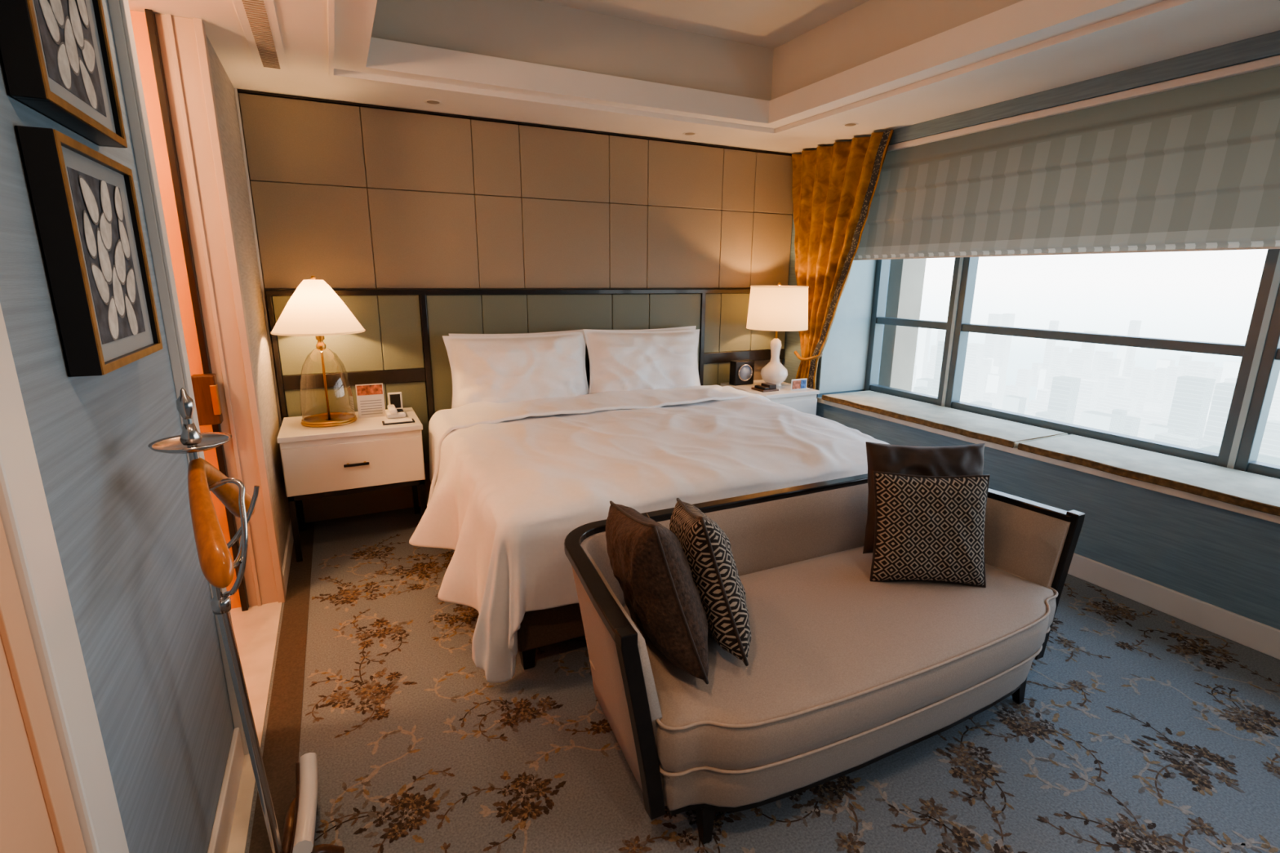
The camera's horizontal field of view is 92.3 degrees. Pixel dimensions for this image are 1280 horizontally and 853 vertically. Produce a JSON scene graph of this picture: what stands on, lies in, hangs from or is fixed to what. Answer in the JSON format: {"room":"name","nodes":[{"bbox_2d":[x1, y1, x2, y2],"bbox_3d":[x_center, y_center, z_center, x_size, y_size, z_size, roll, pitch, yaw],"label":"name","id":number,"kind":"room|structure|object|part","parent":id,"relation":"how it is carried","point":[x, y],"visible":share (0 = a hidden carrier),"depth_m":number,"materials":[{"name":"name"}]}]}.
{"room":"hotel room","nodes":[
{"label":"hotel room","id":0,"kind":"room"},
{"bbox_2d":[0,0,234,852],"bbox_3d":[-1.065,-0.014,1.184,0.100,2.350,1.114,-6,15,-25],"label":"wall","id":1,"kind":"structure","parent":0,"point":[139,591],"depth_m":1.16,"materials":[{"name":"paint"}]},
{"bbox_2d":[0,0,127,147],"bbox_3d":[-0.990,-0.712,1.040,0.046,0.375,0.410,-6,15,-25],"label":"framed picture","id":2,"kind":"object","parent":1,"relation":"attached to","point":[55,57],"visible":1,"depth_m":1.02,"materials":[{"name":"black wood"}]},
{"bbox_2d":[0,303,128,852],"bbox_3d":[-0.737,0.109,0.691,0.085,2.350,0.085,-6,15,-25],"label":"door frame","id":3,"kind":"structure","parent":1,"relation":"attached to","point":[24,513],"depth_m":0.73,"materials":[{"name":"white paint"}]},
{"bbox_2d":[14,125,163,377],"bbox_3d":[-0.993,-0.308,1.138,0.046,0.375,0.410,-6,15,-25],"label":"framed picture","id":4,"kind":"object","parent":1,"relation":"attached to","point":[84,205],"visible":1,"depth_m":1.03,"materials":[{"name":"black wood"}]},
{"bbox_2d":[107,0,248,755],"bbox_3d":[-1.283,-0.128,1.645,0.135,2.350,0.100,-6,15,-25],"label":"door frame","id":5,"kind":"structure","parent":1,"relation":"attached to","point":[119,10],"depth_m":1.54,"materials":[{"name":"paint"}]},
{"bbox_2d":[207,727,244,852],"bbox_3d":[-1.003,1.078,1.436,0.015,0.110,1.020,-6,15,-25],"label":"baseboard","id":6,"kind":"structure","parent":1,"relation":"attached to","point":[222,826],"depth_m":1.66,"materials":[{"name":"paint"}]},
{"bbox_2d":[129,10,241,608],"bbox_3d":[-2.319,-0.281,2.239,1.200,2.350,0.060,-6,15,-25],"label":"wall","id":7,"kind":"structure","parent":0,"point":[139,22],"depth_m":2.35,"materials":[{"name":"beige paint"}]},
{"bbox_2d":[191,373,223,425],"bbox_3d":[-1.729,-0.108,2.457,0.083,0.200,0.060,-6,15,-25],"label":"door lock","id":8,"kind":"object","parent":7,"relation":"in","point":[205,386],"depth_m":2.44,"materials":[{"name":"brown metal"}]},
{"bbox_3d":[-1.697,-0.108,2.459,0.023,0.120,0.035,-6,15,-25],"label":"latch plate","id":9,"kind":"part","parent":8,"relation":"part of","materials":[{"name":"gold metal"}]},
{"bbox_2d":[154,13,285,607],"bbox_3d":[-1.680,-0.342,2.510,0.142,2.350,0.060,-6,15,-25],"label":"trim","id":10,"kind":"structure","parent":7,"relation":"attached to","point":[183,43],"depth_m":2.43,"materials":[{"name":"beige wood"}]},
{"bbox_2d":[144,8,248,611],"bbox_3d":[-1.744,-0.329,2.454,0.023,2.350,0.043,-6,15,-25],"label":"door frame","id":11,"kind":"structure","parent":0,"point":[149,15],"depth_m":2.34,"materials":[{"name":"brown wood"}]},
{"bbox_2d":[205,34,290,567],"bbox_3d":[-1.909,-0.445,2.925,0.155,2.350,0.970,-6,15,-25],"label":"wall","id":12,"kind":"structure","parent":0,"point":[224,89],"depth_m":2.91,"materials":[{"name":"paint"}]},
{"bbox_2d":[234,88,281,427],"bbox_3d":[-2.030,-0.549,3.351,0.012,2.350,0.005,-6,15,-25],"label":"trim","id":13,"kind":"structure","parent":12,"relation":"attached to","point":[235,89],"depth_m":3.26,"materials":[{"name":"paint"}]},
{"bbox_2d":[281,518,293,594],"bbox_3d":[-1.849,0.637,3.240,0.012,0.100,0.940,-6,15,-25],"label":"baseboard","id":14,"kind":"structure","parent":12,"relation":"attached to","point":[289,544],"depth_m":3.10,"materials":[{"name":"paint"}]},
{"bbox_2d":[237,92,782,523],"bbox_3d":[-0.310,-1.026,4.198,4.430,2.900,0.100,-6,15,-25],"label":"wall","id":15,"kind":"structure","parent":0,"point":[317,509],"depth_m":3.82,"materials":[{"name":"brown wood"}]},
{"bbox_2d":[238,93,366,187],"bbox_3d":[-1.776,-1.507,3.267,0.557,0.413,0.029,-6,15,-25],"label":"panel","id":16,"kind":"object","parent":15,"relation":"attached to","point":[287,140],"visible":1,"depth_m":3.25,"materials":[{"name":"beige fabric"}]},
{"bbox_2d":[249,180,375,288],"bbox_3d":[-1.780,-1.039,3.381,0.557,0.548,0.029,-6,15,-25],"label":"panel","id":17,"kind":"object","parent":15,"relation":"attached to","point":[304,231],"visible":0.98,"depth_m":3.36,"materials":[{"name":"beige leather"}]},
{"bbox_2d":[360,106,474,194],"bbox_3d":[-1.259,-1.563,3.513,0.590,0.413,0.029,-6,15,-25],"label":"panel","id":18,"kind":"object","parent":15,"relation":"attached to","point":[409,151],"visible":1,"depth_m":3.49,"materials":[{"name":"beige fabric"}]},
{"bbox_2d":[367,187,479,288],"bbox_3d":[-1.263,-1.095,3.627,0.590,0.548,0.029,-6,15,-25],"label":"panel","id":19,"kind":"object","parent":15,"relation":"attached to","point":[420,240],"visible":1,"depth_m":3.61,"materials":[{"name":"beige leather"}]},
{"bbox_2d":[470,119,520,197],"bbox_3d":[-0.864,-1.606,3.700,0.284,0.413,0.029,-6,15,-25],"label":"panel","id":20,"kind":"object","parent":15,"relation":"attached to","point":[495,153],"visible":1,"depth_m":3.69,"materials":[{"name":"beige leather"}]},
{"bbox_2d":[474,195,524,288],"bbox_3d":[-0.868,-1.137,3.815,0.284,0.548,0.029,-6,15,-25],"label":"panel","id":21,"kind":"object","parent":15,"relation":"attached to","point":[499,220],"visible":1,"depth_m":3.80,"materials":[{"name":"beige leather"}]},
{"bbox_2d":[237,88,792,155],"bbox_3d":[-0.428,-1.861,3.854,3.553,0.010,0.033,-6,15,-25],"label":"trim","id":22,"kind":"structure","parent":15,"relation":"attached to","point":[238,91],"depth_m":3.62,"materials":[{"name":"brown paint"}]},
{"bbox_2d":[265,288,785,526],"bbox_3d":[-0.430,-0.245,4.211,3.525,1.355,0.050,-6,15,-25],"label":"headboard","id":23,"kind":"object","parent":15,"relation":"attached to","point":[413,323],"visible":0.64,"depth_m":3.77,"materials":[{"name":"green leather"}]},
{"bbox_3d":[-0.423,-0.414,4.175,3.490,0.080,0.035,-6,15,-25],"label":"socket rail","id":24,"kind":"part","parent":23,"relation":"part of","materials":[{"name":"brown paint"}]},
{"bbox_2d":[518,124,608,203],"bbox_3d":[-0.470,-1.649,3.888,0.589,0.413,0.029,-6,15,-25],"label":"panel","id":25,"kind":"object","parent":15,"relation":"attached to","point":[556,164],"visible":1,"depth_m":3.87,"materials":[{"name":"beige leather"}]},
{"bbox_2d":[521,197,609,288],"bbox_3d":[-0.474,-1.180,4.002,0.589,0.548,0.029,-6,15,-25],"label":"panel","id":26,"kind":"object","parent":15,"relation":"attached to","point":[566,243],"visible":1,"depth_m":3.98,"materials":[{"name":"beige leather"}]},
{"bbox_2d":[608,203,647,288],"bbox_3d":[-0.082,-1.222,4.189,0.280,0.548,0.029,-6,15,-25],"label":"panel","id":27,"kind":"object","parent":15,"relation":"attached to","point":[628,224],"visible":1,"depth_m":4.17,"materials":[{"name":"beige leather"}]},
{"bbox_2d":[608,135,648,205],"bbox_3d":[-0.078,-1.691,4.074,0.280,0.413,0.029,-6,15,-25],"label":"panel","id":28,"kind":"object","parent":15,"relation":"attached to","point":[628,156],"visible":1,"depth_m":4.06,"materials":[{"name":"beige leather"}]},
{"bbox_2d":[646,205,721,288],"bbox_3d":[0.313,-1.265,4.376,0.594,0.548,0.029,-6,15,-25],"label":"panel","id":29,"kind":"object","parent":15,"relation":"attached to","point":[683,244],"visible":1,"depth_m":4.36,"materials":[{"name":"beige leather"}]},
{"bbox_2d":[646,139,724,209],"bbox_3d":[0.317,-1.734,4.262,0.594,0.413,0.029,-6,15,-25],"label":"panel","id":30,"kind":"object","parent":15,"relation":"attached to","point":[682,175],"visible":1,"depth_m":4.24,"materials":[{"name":"beige leather"}]},
{"bbox_2d":[718,210,753,288],"bbox_3d":[0.707,-1.308,4.564,0.279,0.548,0.029,-6,15,-25],"label":"panel","id":31,"kind":"object","parent":15,"relation":"attached to","point":[736,227],"visible":1,"depth_m":4.55,"materials":[{"name":"beige leather"}]},
{"bbox_2d":[720,148,755,212],"bbox_3d":[0.711,-1.777,4.450,0.279,0.413,0.029,-6,15,-25],"label":"panel","id":32,"kind":"object","parent":15,"relation":"attached to","point":[739,166],"visible":1,"depth_m":4.43,"materials":[{"name":"beige leather"}]},
{"bbox_2d":[749,212,792,288],"bbox_3d":[0.998,-1.339,4.702,0.364,0.548,0.029,-6,15,-25],"label":"panel","id":33,"kind":"object","parent":15,"relation":"attached to","point":[771,233],"visible":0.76,"depth_m":4.68,"materials":[{"name":"beige leather"}]},
{"bbox_2d":[753,151,793,214],"bbox_3d":[1.002,-1.808,4.588,0.364,0.413,0.029,-6,15,-25],"label":"panel","id":34,"kind":"object","parent":15,"relation":"attached to","point":[773,193],"visible":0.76,"depth_m":4.57,"materials":[{"name":"beige leather"}]},
{"bbox_2d":[371,0,1022,100],"bbox_3d":[0.697,-1.570,1.394,2.430,0.300,4.380,-6,15,-25],"label":"ceiling","id":35,"kind":"structure","parent":0,"point":[531,31],"depth_m":3.20,"materials":[{"name":"paint"}]},
{"bbox_2d":[128,0,1279,154],"bbox_3d":[0.536,-1.188,1.047,5.610,0.020,6.270,-6,15,-25],"label":"ceiling","id":36,"kind":"structure","parent":0,"point":[1202,24],"depth_m":2.83,"materials":[{"name":"paint"}]},
{"bbox_2d":[232,0,288,71],"bbox_3d":[-1.430,-1.498,2.321,0.125,0.008,1.050,-6,15,-25],"label":"ceiling vent","id":37,"kind":"object","parent":36,"relation":"in","point":[258,19],"visible":1,"depth_m":2.34,"materials":[{"name":"paint"}]},
{"bbox_2d":[423,99,442,105],"bbox_3d":[-1.107,-1.734,3.290,0.094,0.004,0.094,-6,15,-25],"label":"recessed light","id":38,"kind":"object","parent":36,"relation":"in","point":[430,101],"visible":1,"depth_m":3.29,"materials":[{"name":"paint"}]},
{"bbox_2d":[682,132,697,135],"bbox_3d":[0.322,-1.889,3.969,0.094,0.004,0.094,-6,15,-25],"label":"recessed light","id":39,"kind":"object","parent":36,"relation":"in","point":[684,133],"visible":1,"depth_m":3.97,"materials":[{"name":"paint"}]},
{"bbox_2d":[536,0,869,48],"bbox_3d":[0.698,-1.735,1.354,2.430,0.040,4.380,-6,15,-25],"label":"ceiling tray","id":40,"kind":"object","parent":36,"relation":"attached to","point":[769,24],"visible":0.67,"depth_m":3.25,"materials":[{"name":"paint"}]},
{"bbox_2d":[328,0,1200,134],"bbox_3d":[0.695,-1.357,1.423,2.590,0.128,4.500,-6,15,-25],"label":"ceiling molding","id":41,"kind":"object","parent":36,"relation":"attached to","point":[1024,23],"visible":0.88,"depth_m":2.96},
{"bbox_2d":[791,128,893,389],"bbox_3d":[1.324,-0.786,4.415,0.134,2.316,0.914,-6,15,-23],"label":"curtain","id":42,"kind":"object","parent":36,"relation":"hanging from","point":[833,188],"visible":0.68,"depth_m":4.31,"materials":[{"name":"gold fabric"}]},
{"bbox_2d":[842,122,858,127],"bbox_3d":[1.268,-1.818,3.705,0.094,0.004,0.094,-6,15,-25],"label":"recessed light","id":43,"kind":"object","parent":36,"relation":"in","point":[851,124],"visible":1,"depth_m":3.71,"materials":[{"name":"paint"}]},
{"bbox_2d":[226,505,1279,852],"bbox_3d":[0.302,1.180,1.493,4.990,0.104,6.230,-6,15,-25],"label":"floor","id":44,"kind":"structure","parent":0,"point":[599,806],"depth_m":1.95,"materials":[{"name":"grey carpet"}]},
{"bbox_2d":[248,522,1279,852],"bbox_3d":[0.532,0.903,2.428,3.526,0.002,4.520,-6,15,-25],"label":"patterned carpet","id":45,"kind":"object","parent":44,"relation":"on","point":[280,757],"visible":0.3,"depth_m":1.95,"materials":[{"name":"carpet"}]},
{"bbox_2d":[148,387,344,852],"bbox_3d":[-0.837,0.519,1.345,0.208,1.237,0.544,-2,14,-8],"label":"stand","id":46,"kind":"object","parent":45,"relation":"on","point":[217,566],"visible":1,"depth_m":1.27,"materials":[{"name":"metal"}]},
{"bbox_3d":[-0.866,-0.040,1.171,0.028,0.070,0.028,-6,15,-25],"label":"knob","id":47,"kind":"part","parent":46,"relation":"part of","materials":[{"name":"metal"}]},
{"bbox_2d":[148,431,231,453],"bbox_3d":[-0.867,0.034,1.189,0.132,0.014,0.132,-6,15,-25],"label":"tray","id":48,"kind":"object","parent":46,"relation":"on","point":[200,442],"depth_m":1.18,"materials":[{"name":"metal"}]},
{"bbox_3d":[-0.836,0.236,1.277,0.018,0.065,0.346,-6,15,-25],"label":"trouser rail","id":49,"kind":"part","parent":46,"relation":"part of","materials":[{"name":"metal"}]},
{"bbox_3d":[-0.832,0.201,1.265,0.102,0.145,0.021,-10,17,-38],"label":"hook arm","id":50,"kind":"part","parent":46,"relation":"part of","materials":[{"name":"metal"}]},
{"bbox_3d":[-0.882,0.990,1.580,0.019,0.061,0.305,-6,15,-24],"label":"shoe rest frame","id":51,"kind":"part","parent":46,"relation":"part of","materials":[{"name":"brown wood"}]},
{"bbox_3d":[-0.893,1.022,1.684,0.012,0.097,0.012,-6,15,-25],"label":"shoe rest leg","id":52,"kind":"part","parent":46,"relation":"part of","materials":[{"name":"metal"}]},
{"bbox_2d":[276,407,426,562],"bbox_3d":[-1.573,0.297,3.428,0.677,0.669,0.517,-6,15,-25],"label":"nightstand","id":53,"kind":"object","parent":45,"relation":"on","point":[364,455],"visible":0.95,"depth_m":3.18,"materials":[{"name":"white paint"}]},
{"bbox_2d":[270,275,365,427],"bbox_3d":[-1.683,-0.401,3.250,0.444,0.770,0.444,-6,15,-25],"label":"table lamp","id":54,"kind":"object","parent":53,"relation":"on","point":[314,308],"visible":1,"depth_m":3.10,"materials":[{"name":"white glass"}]},
{"bbox_3d":[-1.682,-0.627,3.195,0.436,0.265,0.436,-6,15,-25],"label":"lamp shade","id":55,"kind":"part","parent":54,"relation":"part of","materials":[{"name":"white fabric"}]},
{"bbox_3d":[-1.684,-0.278,3.280,0.048,0.493,0.048,-6,15,-25],"label":"stem","id":56,"kind":"part","parent":54,"relation":"part of","materials":[{"name":"gold metal"}]},
{"bbox_3d":[-1.471,0.200,3.192,0.657,0.247,0.012,-6,15,-25],"label":"drawer","id":57,"kind":"part","parent":53,"relation":"part of","materials":[{"name":"white paint"}]},
{"bbox_3d":[-1.461,0.197,3.170,0.120,0.014,0.010,-6,15,-25],"label":"handle","id":58,"kind":"part","parent":53,"relation":"part of","materials":[{"name":"brown paint"}]},
{"bbox_2d":[355,382,386,418],"bbox_3d":[-1.502,-0.143,3.429,0.140,0.188,0.006,-6,15,-25],"label":"greeting card","id":59,"kind":"object","parent":53,"relation":"on","point":[370,397],"visible":1,"depth_m":3.43,"materials":[{"name":"white paper"}]},
{"bbox_2d":[356,384,382,395],"bbox_3d":[-1.500,-0.203,3.412,0.130,0.055,0.002,-6,15,-25],"label":"print","id":60,"kind":"object","parent":59,"relation":"attached to","point":[362,389],"depth_m":3.41},
{"bbox_2d":[385,391,405,418],"bbox_3d":[-1.390,-0.119,3.481,0.100,0.118,0.185,-6,15,-25],"label":"telephone","id":61,"kind":"object","parent":53,"relation":"on","point":[395,410],"visible":0.99,"depth_m":3.53,"materials":[{"name":"white plastic"}]},
{"bbox_2d":[382,417,414,425],"bbox_3d":[-1.311,-0.028,3.335,0.160,0.011,0.080,-6,15,-25],"label":"notepad","id":62,"kind":"object","parent":53,"relation":"on","point":[410,420],"visible":1,"depth_m":3.32,"materials":[{"name":"white paper"}]},
{"bbox_2d":[408,325,888,683],"bbox_3d":[-0.020,0.105,3.313,2.364,1.121,1.986,-6,15,-25],"label":"bed","id":63,"kind":"object","parent":45,"relation":"on","point":[526,454],"visible":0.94,"depth_m":2.83,"materials":[{"name":"white fabric"}]},
{"bbox_2d":[442,331,589,408],"bbox_3d":[-0.720,-0.326,3.744,0.890,0.480,0.273,-6,4,-25],"label":"pillow","id":64,"kind":"object","parent":63,"relation":"on","point":[487,370],"depth_m":3.63,"materials":[{"name":"white fabric"}]},
{"bbox_2d":[448,329,583,336],"bbox_3d":[-0.743,-0.366,3.866,0.860,0.460,0.178,-6,13,-25],"label":"pillow","id":65,"kind":"object","parent":63,"relation":"on","point":[575,332],"depth_m":3.82,"materials":[{"name":"white fabric"}]},
{"bbox_3d":[-0.428,0.866,2.338,0.056,0.097,0.056,-6,15,-25],"label":"leg","id":66,"kind":"part","parent":63,"relation":"part of","materials":[{"name":"brown paint"}]},
{"bbox_2d":[585,325,696,389],"bbox_3d":[0.022,-0.449,4.226,0.840,0.460,0.178,-6,13,-25],"label":"pillow","id":67,"kind":"object","parent":63,"relation":"on","point":[691,329],"depth_m":4.14,"materials":[{"name":"white fabric"}]},
{"bbox_2d":[582,328,700,394],"bbox_3d":[0.040,-0.408,4.104,0.870,0.480,0.282,-5,3,-27],"label":"pillow","id":68,"kind":"object","parent":63,"relation":"on","point":[622,362],"depth_m":3.97,"materials":[{"name":"white fabric"}]},
{"bbox_2d":[720,379,819,415],"bbox_3d":[0.945,0.033,4.594,0.472,0.669,0.577,-6,15,-25],"label":"nightstand","id":69,"kind":"object","parent":45,"relation":"on","point":[805,401],"visible":0.06,"depth_m":4.35,"materials":[{"name":"white paint"}]},
{"bbox_2d":[728,359,754,385],"bbox_3d":[0.763,-0.403,4.586,0.170,0.178,0.092,-6,15,-25],"label":"alarm clock","id":70,"kind":"object","parent":69,"relation":"on","point":[741,371],"visible":1,"depth_m":4.55,"materials":[{"name":"black plastic"}]},
{"bbox_2d":[751,382,778,391],"bbox_3d":[0.891,-0.282,4.378,0.140,0.043,0.140,-6,15,-25],"label":"tray","id":71,"kind":"object","parent":69,"relation":"on","point":[764,387],"visible":1,"depth_m":4.35,"materials":[{"name":"brown wood"}]},
{"bbox_2d":[746,282,808,386],"bbox_3d":[0.990,-0.662,4.459,0.436,0.745,0.436,-6,15,-25],"label":"table lamp","id":72,"kind":"object","parent":69,"relation":"on","point":[779,308],"visible":0.96,"depth_m":4.26,"materials":[{"name":"white ceramic"}]},
{"bbox_3d":[0.991,-0.852,4.413,0.436,0.295,0.436,-6,15,-25],"label":"lamp shade","id":73,"kind":"part","parent":72,"relation":"part of","materials":[{"name":"white fabric"}]},
{"bbox_3d":[1.061,-0.058,4.331,0.452,0.247,0.012,-6,15,-25],"label":"drawer","id":74,"kind":"part","parent":69,"relation":"part of","materials":[{"name":"white paint"}]},
{"bbox_2d":[791,377,807,390],"bbox_3d":[1.138,-0.302,4.394,0.140,0.078,0.008,-6,15,-25],"label":"tent card","id":75,"kind":"object","parent":69,"relation":"on","point":[797,384],"visible":1,"depth_m":4.39,"materials":[{"name":"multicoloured paper"}]},
{"bbox_2d":[792,380,800,389],"bbox_3d":[1.116,-0.298,4.382,0.070,0.060,0.003,-6,15,-25],"label":"print","id":76,"kind":"object","parent":75,"relation":"attached to","point":[796,384],"depth_m":4.38},
{"bbox_2d":[800,379,806,388],"bbox_3d":[1.172,-0.304,4.408,0.045,0.060,0.003,-6,15,-25],"label":"print","id":77,"kind":"object","parent":75,"relation":"attached to","point":[803,382],"depth_m":4.41},
{"bbox_2d":[564,473,1084,844],"bbox_3d":[0.592,0.632,2.133,1.759,0.664,0.959,-6,15,-25],"label":"bench sofa","id":78,"kind":"object","parent":45,"relation":"on","point":[846,672],"visible":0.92,"depth_m":1.78,"materials":[{"name":"beige fabric"}]},
{"bbox_3d":[0.004,0.723,1.482,0.127,0.542,0.045,-6,15,-25],"label":"post","id":79,"kind":"part","parent":78,"relation":"part of","materials":[{"name":"brown paint"}]},
{"bbox_2d":[605,500,708,684],"bbox_3d":[0.043,0.434,1.715,0.219,0.494,0.515,-3,14,-14],"label":"throw cushion","id":80,"kind":"object","parent":78,"relation":"on","point":[651,566],"visible":1,"depth_m":1.54,"materials":[{"name":"brown fabric"}]},
{"bbox_3d":[0.172,1.038,1.629,0.042,0.107,0.048,-6,15,-25],"label":"leg","id":81,"kind":"part","parent":78,"relation":"part of","materials":[{"name":"brown paint"}]},
{"bbox_2d":[669,497,751,666],"bbox_3d":[0.198,0.427,1.794,0.199,0.472,0.480,-1,14,-4],"label":"patterned cushion","id":82,"kind":"object","parent":78,"relation":"on","point":[706,547],"visible":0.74,"depth_m":1.62,"materials":[{"name":"fabric"}]},
{"bbox_3d":[0.597,0.335,2.056,1.758,0.029,0.655,-6,15,-25],"label":"rail","id":83,"kind":"part","parent":78,"relation":"part of","materials":[{"name":"brown paint"}]},
{"bbox_2d":[622,546,1056,773],"bbox_3d":[0.651,0.649,2.013,1.553,0.171,0.690,-6,15,-25],"label":"seat cushion","id":84,"kind":"object","parent":78,"relation":"on","point":[837,655],"depth_m":1.75,"materials":[{"name":"beige fabric"}]},
{"bbox_3d":[0.649,0.871,2.068,1.470,0.022,0.602,-6,15,-25],"label":"rail","id":85,"kind":"part","parent":78,"relation":"part of","materials":[{"name":"beige fabric"}]},
{"bbox_3d":[0.650,0.796,2.049,1.514,0.132,0.650,-6,15,-25],"label":"seat","id":86,"kind":"part","parent":78,"relation":"part of","materials":[{"name":"beige fabric"}]},
{"bbox_2d":[862,441,985,553],"bbox_3d":[1.055,0.269,2.288,0.441,0.412,0.191,1,14,2],"label":"throw cushion","id":87,"kind":"object","parent":78,"relation":"on","point":[962,460],"visible":0.33,"depth_m":2.24,"materials":[{"name":"brown fabric"}]},
{"bbox_2d":[870,471,990,587],"bbox_3d":[0.993,0.351,2.112,0.387,0.378,0.179,2,14,5],"label":"patterned cushion","id":88,"kind":"object","parent":78,"relation":"on","point":[928,528],"visible":1,"depth_m":2.06,"materials":[{"name":"fabric"}]},
{"bbox_3d":[1.327,0.916,2.168,0.042,0.107,0.048,-6,15,-25],"label":"leg","id":89,"kind":"part","parent":78,"relation":"part of","materials":[{"name":"brown paint"}]},
{"bbox_3d":[1.471,0.565,2.180,0.127,0.542,0.045,-6,15,-25],"label":"post","id":90,"kind":"part","parent":78,"relation":"part of","materials":[{"name":"brown paint"}]},
{"bbox_2d":[782,30,1279,630],"bbox_3d":[2.792,-0.293,2.344,0.620,2.400,6.170,-6,15,-25],"label":"wall","id":91,"kind":"structure","parent":0,"point":[1227,560],"depth_m":2.80,"materials":[{"name":"grey paint"}]},
{"bbox_2d":[817,259,876,393],"bbox_3d":[1.606,-1.083,4.577,0.550,1.660,0.011,-6,15,-25],"label":"reveal","id":92,"kind":"object","parent":91,"relation":"attached to","point":[843,359],"visible":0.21,"depth_m":4.65,"materials":[{"name":"paint"}]},
{"bbox_2d":[853,54,1279,260],"bbox_3d":[2.522,-0.982,2.124,0.060,0.696,5.080,-6,15,-25],"label":"blind","id":93,"kind":"object","parent":91,"relation":"attached to","point":[1192,162],"visible":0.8,"depth_m":2.85,"materials":[{"name":"fabric"}]},
{"bbox_2d":[862,248,1279,479],"bbox_3d":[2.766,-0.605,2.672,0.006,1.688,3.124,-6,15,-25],"label":"window frame","id":94,"kind":"object","parent":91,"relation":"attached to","point":[1276,279],"depth_m":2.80,"materials":[{"name":"grey metal"}]},
{"bbox_2d":[1067,552,1279,659],"bbox_3d":[2.644,0.921,2.186,0.018,0.115,5.500,-6,15,-25],"label":"baseboard","id":95,"kind":"structure","parent":91,"relation":"attached to","point":[1260,637],"depth_m":2.70,"materials":[{"name":"paint"}]},
{"bbox_2d":[816,390,1279,524],"bbox_3d":[2.660,0.296,2.499,0.489,0.039,5.000,-6,15,-25],"label":"window sill","id":96,"kind":"structure","parent":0,"point":[1251,491],"depth_m":3.10,"materials":[{"name":"white stone"}]},
{"label":"outside","id":97,"kind":"structure","parent":0,"visible":0},
{"bbox_2d":[911,313,1279,466],"bbox_3d":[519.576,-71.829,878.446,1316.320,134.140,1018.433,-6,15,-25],"label":"buildings","id":98,"kind":"structure","parent":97,"point":[1082,387],"depth_m":776.84},
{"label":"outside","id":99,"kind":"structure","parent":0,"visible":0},
{"bbox_2d":[878,257,926,391],"bbox_3d":[2.063,-1.234,4.914,0.250,9.000,0.300,-6,15,-25],"label":"column","id":100,"kind":"structure","parent":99,"point":[906,276],"depth_m":4.88,"materials":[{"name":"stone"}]},
{"bbox_3d":[0.010,0.516,-0.956,0.100,2.350,2.500,-6,15,-25],"label":"wall","id":101,"kind":"structure","parent":0,"visible":0},
{"bbox_2d":[0,582,71,852],"bbox_3d":[-0.632,0.141,0.561,0.006,2.310,0.152,-6,15,-25],"label":"trim","id":102,"kind":"structure","parent":101,"relation":"attached to","point":[6,633],"depth_m":0.67,"materials":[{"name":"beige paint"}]},
{"bbox_2d":[0,515,86,852],"bbox_3d":[-0.601,0.183,0.410,0.075,2.338,0.553,-6,15,-25],"label":"door frame","id":103,"kind":"structure","parent":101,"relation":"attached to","point":[25,825],"depth_m":0.66,"materials":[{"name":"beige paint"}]}
]}

